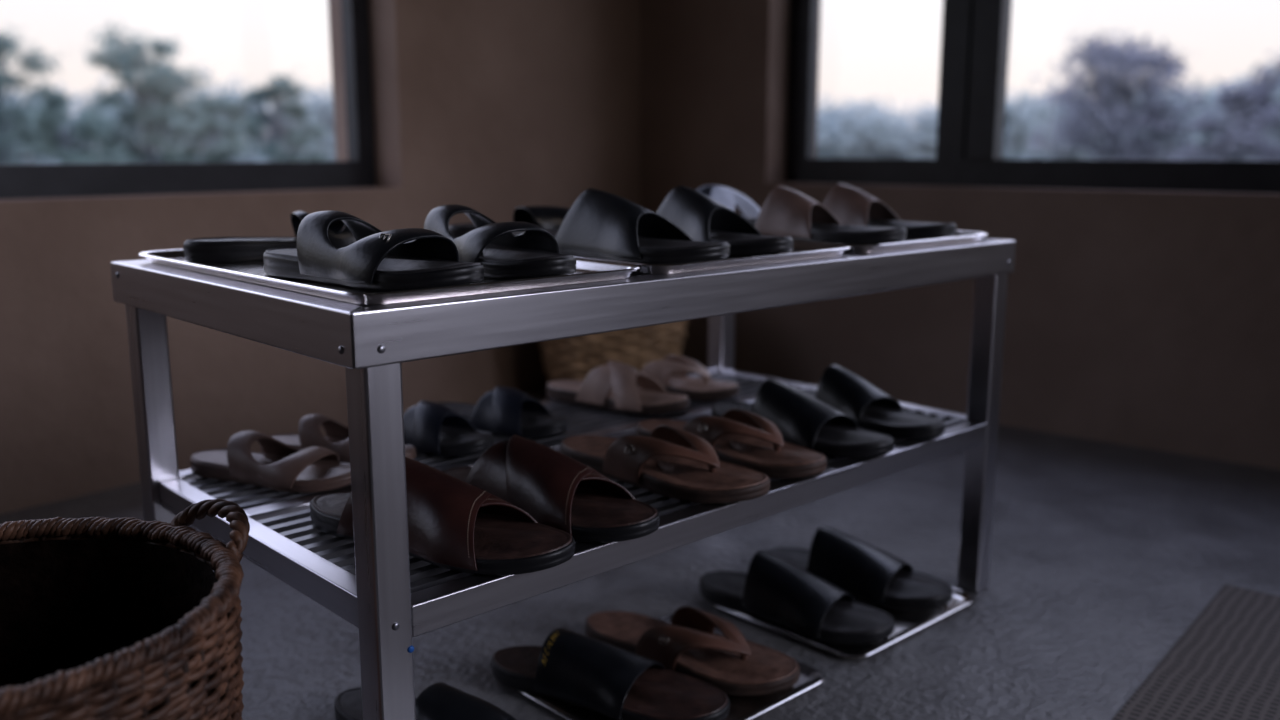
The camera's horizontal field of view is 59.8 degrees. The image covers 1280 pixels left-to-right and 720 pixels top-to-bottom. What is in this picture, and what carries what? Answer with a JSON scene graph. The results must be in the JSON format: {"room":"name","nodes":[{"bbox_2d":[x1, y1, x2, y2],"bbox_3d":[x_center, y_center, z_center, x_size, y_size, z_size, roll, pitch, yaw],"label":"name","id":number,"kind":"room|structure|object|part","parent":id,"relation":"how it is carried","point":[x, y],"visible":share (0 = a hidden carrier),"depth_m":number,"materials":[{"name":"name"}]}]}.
{"room":"entryway","nodes":[
{"label":"entryway","id":0,"kind":"room"},
{"bbox_2d":[0,0,639,513],"bbox_3d":[-1.380,-0.861,1.236,0.220,2.350,4.477,9,14,39],"label":"wall","id":1,"kind":"structure","parent":0,"point":[492,108],"depth_m":2.19,"materials":[{"name":"paint"}]},
{"bbox_2d":[0,0,375,198],"bbox_3d":[-1.369,-0.703,1.258,0.047,1.068,2.537,9,14,39],"label":"window","id":2,"kind":"structure","parent":1,"relation":"in","point":[16,180],"depth_m":2.08,"materials":[{"name":"black metal"}]},
{"bbox_2d":[0,389,1279,719],"bbox_3d":[0.160,0.583,0.199,4.236,0.100,4.477,9,14,39],"label":"floor","id":3,"kind":"structure","parent":0,"point":[1104,555],"depth_m":1.43,"materials":[{"name":"concrete"}]},
{"bbox_2d":[0,499,249,719],"bbox_3d":[-0.439,0.279,0.754,0.335,0.292,0.335,-2,11,-11],"label":"wicker basket","id":4,"kind":"object","parent":3,"relation":"on","point":[127,618],"visible":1,"depth_m":0.87,"materials":[{"name":"brown wicker"}]},
{"bbox_3d":[-0.329,0.132,0.859,0.094,0.042,0.040,9,14,39],"label":"handle","id":5,"kind":"part","parent":4,"relation":"part of","materials":[{"name":"brown wicker"}]},
{"bbox_2d":[334,682,515,719],"bbox_3d":[-0.193,0.340,1.056,0.261,0.058,0.096,6,12,28],"label":"sandal","id":6,"kind":"object","parent":3,"relation":"on","point":[438,701],"visible":0.82,"depth_m":1.04,"materials":[{"name":"black rubber"}]},
{"bbox_2d":[110,238,1015,719],"bbox_3d":[-0.033,0.099,1.277,0.905,0.450,0.485,-10,15,-42],"label":"shoe rack","id":7,"kind":"object","parent":3,"relation":"on","point":[371,581],"visible":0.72,"depth_m":0.97,"materials":[{"name":"metal"}]},
{"bbox_3d":[-0.186,-0.134,1.401,0.901,0.040,0.034,-10,15,-42],"label":"frame rail","id":8,"kind":"part","parent":7,"relation":"part of","materials":[{"name":"metal"}]},
{"bbox_3d":[-0.498,0.140,1.157,0.030,0.414,0.030,-10,15,-42],"label":"leg","id":9,"kind":"part","parent":7,"relation":"part of","materials":[{"name":"metal"}]},
{"bbox_3d":[-0.350,-0.048,0.949,0.034,0.040,0.481,-10,15,-42],"label":"frame rail","id":10,"kind":"part","parent":7,"relation":"part of","materials":[{"name":"metal"}]},
{"bbox_3d":[-0.342,0.165,0.997,0.022,0.026,0.417,-10,15,-42],"label":"shelf rail","id":11,"kind":"part","parent":7,"relation":"part of","materials":[{"name":"metal"}]},
{"bbox_2d":[190,430,350,492],"bbox_3d":[-0.379,0.099,1.145,0.205,0.046,0.083,3,11,17],"label":"sandal","id":12,"kind":"object","parent":7,"relation":"on","point":[283,467],"visible":0.96,"depth_m":1.12,"materials":[{"name":"brown leather"}]},
{"bbox_2d":[260,414,415,462],"bbox_3d":[-0.332,0.084,1.224,0.189,0.046,0.069,4,11,19],"label":"sandal","id":13,"kind":"object","parent":7,"relation":"on","point":[337,439],"visible":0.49,"depth_m":1.21,"materials":[{"name":"brown leather"}]},
{"bbox_3d":[-0.191,0.201,0.835,0.030,0.414,0.030,-10,15,-42],"label":"leg","id":14,"kind":"part","parent":7,"relation":"part of","materials":[{"name":"metal"}]},
{"bbox_2d":[138,249,639,304],"bbox_3d":[-0.246,-0.089,1.031,0.281,0.010,0.453,-10,15,-42],"label":"tray","id":15,"kind":"object","parent":7,"relation":"on","point":[587,271],"visible":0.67,"depth_m":0.90,"materials":[{"name":"metal"}]},
{"bbox_2d":[183,211,355,262],"bbox_3d":[-0.347,-0.127,1.121,0.210,0.046,0.083,-7,13,-31],"label":"sandal","id":16,"kind":"object","parent":15,"relation":"on","point":[215,249],"visible":0.4,"depth_m":1.08,"materials":[{"name":"black rubber"}]},
{"bbox_2d":[263,210,483,291],"bbox_3d":[-0.230,-0.094,0.922,0.242,0.056,0.098,7,13,32],"label":"sandal","id":17,"kind":"object","parent":15,"relation":"on","point":[395,260],"visible":1,"depth_m":0.89,"materials":[{"name":"black rubber"}]},
{"bbox_2d":[424,205,575,278],"bbox_3d":[-0.145,-0.112,1.016,0.089,0.056,0.254,-9,14,-39],"label":"sandal","id":18,"kind":"object","parent":15,"relation":"on","point":[534,252],"visible":0.83,"depth_m":0.96,"materials":[{"name":"black rubber"}]},
{"bbox_2d":[449,206,569,238],"bbox_3d":[-0.127,-0.164,1.336,0.217,0.040,0.083,-7,13,-33],"label":"sandal","id":19,"kind":"object","parent":15,"relation":"on","point":[545,217],"visible":0.38,"depth_m":1.32,"materials":[{"name":"black rubber"}]},
{"bbox_2d":[310,457,574,575],"bbox_3d":[-0.180,0.122,0.957,0.275,0.071,0.104,5,12,27],"label":"sandal","id":20,"kind":"object","parent":7,"relation":"on","point":[455,524],"visible":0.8,"depth_m":0.92,"materials":[{"name":"brown leather"}]},
{"bbox_2d":[403,400,493,457],"bbox_3d":[-0.255,0.072,1.276,0.196,0.051,0.080,5,12,26],"label":"sandal","id":21,"kind":"object","parent":7,"relation":"on","point":[434,429],"visible":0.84,"depth_m":1.24,"materials":[{"name":"black rubber"}]},
{"bbox_3d":[-0.187,0.080,1.444,0.825,0.026,0.022,-10,15,-42],"label":"shelf rail","id":22,"kind":"part","parent":7,"relation":"part of","materials":[{"name":"metal"}]},
{"bbox_2d":[438,386,568,438],"bbox_3d":[-0.178,0.057,1.355,0.203,0.051,0.080,5,12,24],"label":"sandal","id":23,"kind":"object","parent":7,"relation":"on","point":[503,411],"visible":0.89,"depth_m":1.32,"materials":[{"name":"black rubber"}]},
{"bbox_2d":[442,435,659,542],"bbox_3d":[-0.090,0.109,1.038,0.256,0.067,0.100,8,14,37],"label":"sandal","id":24,"kind":"object","parent":7,"relation":"on","point":[559,491],"visible":0.87,"depth_m":1.00,"materials":[{"name":"brown leather"}]},
{"bbox_2d":[185,373,964,592],"bbox_3d":[-0.033,0.106,1.280,0.827,0.015,0.443,-10,15,-42],"label":"slatted shelf","id":25,"kind":"object","parent":7,"relation":"attached to","point":[284,518],"depth_m":1.10,"materials":[{"name":"metal"}]},
{"bbox_2d":[546,361,688,414],"bbox_3d":[-0.035,0.031,1.476,0.214,0.057,0.088,5,12,27],"label":"sandal","id":26,"kind":"object","parent":7,"relation":"on","point":[612,385],"visible":1,"depth_m":1.45,"materials":[{"name":"beige leather"}]},
{"bbox_2d":[561,425,769,503],"bbox_3d":[0.016,0.098,1.146,0.263,0.050,0.098,8,14,37],"label":"sandal","id":27,"kind":"object","parent":7,"relation":"on","point":[664,463],"visible":0.98,"depth_m":1.11,"materials":[{"name":"brown leather"}]},
{"bbox_3d":[0.071,0.108,1.104,0.011,0.015,0.010,8,14,37],"label":"toe post","id":28,"kind":"part","parent":27,"relation":"part of","materials":[{"name":"brown leather"}]},
{"bbox_3d":[0.121,-0.072,1.079,0.901,0.040,0.034,-10,15,-42],"label":"frame rail","id":29,"kind":"part","parent":7,"relation":"part of","materials":[{"name":"metal"}]},
{"bbox_2d":[636,355,739,400],"bbox_3d":[0.042,0.020,1.555,0.208,0.048,0.078,6,12,28],"label":"sandal","id":30,"kind":"object","parent":7,"relation":"on","point":[670,372],"visible":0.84,"depth_m":1.52,"materials":[{"name":"brown rubber"}]},
{"bbox_3d":[0.091,0.028,1.530,0.011,0.015,0.009,6,12,28],"label":"toe post","id":31,"kind":"part","parent":30,"relation":"part of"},
{"bbox_3d":[0.123,0.142,1.117,0.825,0.026,0.022,-10,15,-42],"label":"shelf rail","id":32,"kind":"part","parent":7,"relation":"part of","materials":[{"name":"metal"}]},
{"bbox_2d":[574,241,850,273],"bbox_3d":[-0.030,-0.127,1.230,0.292,0.010,0.453,-10,15,-42],"label":"tray","id":33,"kind":"object","parent":7,"relation":"on","point":[801,250],"visible":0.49,"depth_m":1.06,"materials":[{"name":"metal"}]},
{"bbox_2d":[546,188,729,263],"bbox_3d":[-0.021,-0.139,1.127,0.258,0.068,0.100,9,14,38],"label":"sandal","id":34,"kind":"object","parent":33,"relation":"on","point":[599,224],"visible":0.84,"depth_m":1.10,"materials":[{"name":"black rubber"}]},
{"bbox_2d":[656,186,793,255],"bbox_3d":[0.066,-0.155,1.215,0.088,0.068,0.258,-9,14,-39],"label":"sandal","id":35,"kind":"object","parent":33,"relation":"on","point":[700,216],"visible":0.72,"depth_m":1.19,"materials":[{"name":"black rubber"}]},
{"bbox_3d":[0.126,0.031,1.729,0.030,0.414,0.030,-10,15,-42],"label":"leg","id":36,"kind":"part","parent":7,"relation":"part of","materials":[{"name":"metal"}]},
{"bbox_2d":[636,408,826,478],"bbox_3d":[0.097,0.082,1.227,0.252,0.050,0.090,10,15,43],"label":"sandal","id":37,"kind":"object","parent":7,"relation":"on","point":[736,437],"visible":0.86,"depth_m":1.19,"materials":[{"name":"brown leather"}]},
{"bbox_3d":[0.145,0.093,1.182,0.011,0.015,0.010,10,15,43],"label":"toe post","id":38,"kind":"part","parent":37,"relation":"part of","materials":[{"name":"brown leather"}]},
{"bbox_2d":[630,252,854,275],"bbox_3d":[-0.033,-0.108,1.239,0.839,0.015,0.419,-10,15,-42],"label":"tray","id":39,"kind":"object","parent":7,"relation":"attached to","point":[844,253],"depth_m":1.07,"materials":[{"name":"metal"}]},
{"bbox_2d":[712,379,893,457],"bbox_3d":[0.182,0.060,1.305,0.259,0.064,0.096,11,15,44],"label":"sandal","id":40,"kind":"object","parent":7,"relation":"on","point":[803,420],"visible":0.91,"depth_m":1.27,"materials":[{"name":"black rubber"}]},
{"bbox_3d":[0.276,0.057,1.565,0.022,0.026,0.417,-10,15,-42],"label":"shelf rail","id":41,"kind":"part","parent":7,"relation":"part of","materials":[{"name":"metal"}]},
{"bbox_2d":[798,364,944,438],"bbox_3d":[0.271,0.044,1.386,0.091,0.066,0.250,-9,14,-38],"label":"sandal","id":42,"kind":"object","parent":7,"relation":"on","point":[871,408],"visible":0.74,"depth_m":1.36,"materials":[{"name":"black rubber"}]},
{"bbox_2d":[794,231,987,252],"bbox_3d":[0.181,-0.164,1.424,0.264,0.010,0.453,-10,15,-42],"label":"tray","id":43,"kind":"object","parent":7,"relation":"on","point":[961,236],"visible":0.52,"depth_m":1.25,"materials":[{"name":"metal"}]},
{"bbox_2d":[696,185,760,217],"bbox_3d":[0.114,-0.208,1.514,0.194,0.060,0.084,-8,14,-37],"label":"sandal","id":44,"kind":"object","parent":43,"relation":"on","point":[728,197],"visible":0.34,"depth_m":1.50,"materials":[{"name":"black rubber"}]},
{"bbox_2d":[745,186,906,244],"bbox_3d":[0.201,-0.175,1.327,0.250,0.064,0.086,9,14,39],"label":"sandal","id":45,"kind":"object","parent":43,"relation":"on","point":[785,211],"visible":0.85,"depth_m":1.31,"materials":[{"name":"brown leather"}]},
{"bbox_2d":[822,183,956,239],"bbox_3d":[0.290,-0.191,1.411,0.085,0.064,0.246,-10,14,-42],"label":"sandal","id":46,"kind":"object","parent":43,"relation":"on","point":[852,206],"visible":0.63,"depth_m":1.40,"materials":[{"name":"brown leather"}]},
{"bbox_3d":[0.432,0.092,1.407,0.030,0.414,0.030,-10,15,-42],"label":"leg","id":47,"kind":"part","parent":7,"relation":"part of","materials":[{"name":"metal"}]},
{"bbox_3d":[0.285,-0.158,1.532,0.034,0.040,0.481,-10,15,-42],"label":"frame rail","id":48,"kind":"part","parent":7,"relation":"part of","materials":[{"name":"metal"}]},
{"bbox_2d":[539,320,687,381],"bbox_3d":[-0.063,-0.031,2.478,0.346,0.267,0.347,-9,14,-38],"label":"wicker basket","id":49,"kind":"object","parent":3,"relation":"on","point":[574,358],"visible":0.27,"depth_m":2.34,"materials":[{"name":"brown wicker"}]},
{"bbox_2d":[516,614,823,719],"bbox_3d":[0.030,0.341,1.187,0.267,0.006,0.236,-10,15,-42],"label":"tray","id":50,"kind":"object","parent":3,"relation":"on","point":[741,707],"visible":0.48,"depth_m":1.14,"materials":[{"name":"metal"}]},
{"bbox_2d":[491,628,729,719],"bbox_3d":[-0.034,0.316,1.147,0.270,0.059,0.103,6,12,27],"label":"sandal","id":51,"kind":"object","parent":50,"relation":"on","point":[614,682],"visible":1,"depth_m":1.13,"materials":[{"name":"black leather"}]},
{"bbox_2d":[585,606,799,695],"bbox_3d":[0.050,0.306,1.222,0.265,0.050,0.101,6,13,31],"label":"sandal","id":52,"kind":"object","parent":50,"relation":"on","point":[737,666],"visible":0.98,"depth_m":1.19,"materials":[{"name":"brown leather"}]},
{"bbox_3d":[0.110,0.316,1.187,0.011,0.015,0.010,6,13,31],"label":"toe post","id":53,"kind":"part","parent":52,"relation":"part of","materials":[{"name":"brown leather"}]},
{"bbox_2d":[712,588,972,658],"bbox_3d":[0.254,0.302,1.396,0.265,0.006,0.232,-10,15,-42],"label":"tray","id":54,"kind":"object","parent":3,"relation":"on","point":[907,622],"visible":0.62,"depth_m":1.33,"materials":[{"name":"metal"}]},
{"bbox_2d":[699,550,894,644],"bbox_3d":[0.181,0.274,1.341,0.259,0.070,0.106,7,13,34],"label":"sandal","id":55,"kind":"object","parent":54,"relation":"on","point":[774,590],"visible":1,"depth_m":1.31,"materials":[{"name":"black leather"}]},
{"bbox_2d":[765,525,952,609],"bbox_3d":[0.276,0.256,1.436,0.259,0.070,0.106,7,13,34],"label":"sandal","id":56,"kind":"object","parent":54,"relation":"on","point":[870,574],"visible":0.86,"depth_m":1.40,"materials":[{"name":"black leather"}]},
{"bbox_2d":[1112,584,1279,719],"bbox_3d":[0.830,0.418,0.796,0.961,0.001,0.944,9,14,39],"label":"woven mat","id":57,"kind":"object","parent":3,"relation":"on","point":[1225,665],"visible":1,"depth_m":1.22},
{"bbox_2d":[640,0,1279,469],"bbox_3d":[1.611,-0.911,1.505,4.016,2.350,0.220,9,14,39],"label":"wall","id":58,"kind":"structure","parent":0,"point":[1148,319],"depth_m":2.22,"materials":[{"name":"paint"}]},
{"bbox_2d":[786,0,1279,192],"bbox_3d":[1.299,-0.801,1.773,2.466,1.068,0.047,9,14,39],"label":"window","id":59,"kind":"structure","parent":58,"relation":"in","point":[975,33],"depth_m":2.32,"materials":[{"name":"black metal"}]},
{"label":"outside","id":60,"kind":"structure","parent":0,"visible":0},
{"label":"meadow","id":61,"kind":"object","parent":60,"visible":0},
{"bbox_2d":[0,23,68,164],"bbox_3d":[-13.274,-5.196,22.899,2.947,3.508,3.127,-6,12,-27],"label":"tree","id":62,"kind":"object","parent":61,"relation":"on","point":[7,139],"visible":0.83,"depth_m":22.93,"materials":[{"name":"green plant"}]},
{"bbox_2d":[27,84,136,163],"bbox_3d":[-8.897,-3.374,17.602,1.596,1.896,1.764,-3,11,-16],"label":"tree","id":63,"kind":"object","parent":61,"relation":"on","point":[89,123],"visible":0.5,"depth_m":17.29,"materials":[{"name":"green plant"}]},
{"bbox_2d":[71,20,224,162],"bbox_3d":[-9.344,-4.819,21.483,2.830,3.292,2.622,9,14,39],"label":"tree","id":64,"kind":"object","parent":61,"relation":"on","point":[131,60],"visible":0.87,"depth_m":21.18,"materials":[{"name":"green plant"}]},
{"bbox_2d":[0,64,334,164],"bbox_3d":[-15.237,-7.550,34.991,19.104,3.163,10.381,-6,12,-27],"label":"tree line","id":65,"kind":"object","parent":61,"relation":"on","point":[250,154],"visible":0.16,"depth_m":33.30,"materials":[{"name":"green plant"}]},
{"bbox_2d":[168,92,250,162],"bbox_3d":[-7.431,-3.671,19.237,1.320,1.868,1.736,-5,12,-23],"label":"tree","id":66,"kind":"object","parent":61,"relation":"on","point":[203,128],"visible":0.69,"depth_m":19.05,"materials":[{"name":"green plant"}]},
{"bbox_2d":[222,68,330,161],"bbox_3d":[-7.255,-4.574,22.353,2.072,2.485,2.121,9,14,39],"label":"tree","id":67,"kind":"object","parent":61,"relation":"on","point":[275,144],"visible":0.86,"depth_m":22.15,"materials":[{"name":"green plant"}]},
{"bbox_2d":[295,87,335,160],"bbox_3d":[-7.854,-5.758,28.308,2.286,2.594,2.314,-5,12,-24],"label":"tree","id":68,"kind":"object","parent":61,"relation":"on","point":[331,152],"visible":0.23,"depth_m":28.24,"materials":[{"name":"green plant"}]},
{"bbox_2d":[1002,94,1040,159],"bbox_3d":[8.078,-4.949,25.310,2.077,2.124,2.092,2,11,12],"label":"tree","id":69,"kind":"object","parent":61,"relation":"on","point":[1022,124],"visible":0.3,"depth_m":24.99,"materials":[{"name":"green plant"}]},
{"bbox_2d":[816,50,1279,160],"bbox_3d":[14.388,-8.289,37.763,24.677,3.582,10.334,5,12,25],"label":"trees","id":70,"kind":"object","parent":61,"relation":"on","point":[857,140],"visible":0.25,"depth_m":37.84,"materials":[{"name":"green plant"}]},
{"bbox_2d":[1020,30,1226,160],"bbox_3d":[9.315,-4.764,21.514,3.666,3.189,4.269,10,15,42],"label":"tree","id":71,"kind":"object","parent":61,"relation":"on","point":[1117,58],"visible":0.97,"depth_m":21.10,"materials":[{"name":"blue plant"}]},
{"bbox_2d":[1153,79,1279,160],"bbox_3d":[9.398,-3.368,17.362,1.833,1.974,1.830,-5,12,-23],"label":"tree","id":72,"kind":"object","parent":61,"relation":"on","point":[1238,102],"visible":0.77,"depth_m":17.05,"materials":[{"name":"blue plant"}]},
{"bbox_2d":[1223,53,1279,160],"bbox_3d":[12.938,-4.739,21.877,2.897,2.991,2.480,9,14,39],"label":"tree","id":73,"kind":"object","parent":61,"relation":"on","point":[1264,71],"visible":0.29,"depth_m":22.12,"materials":[{"name":"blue plant"}]}
]}

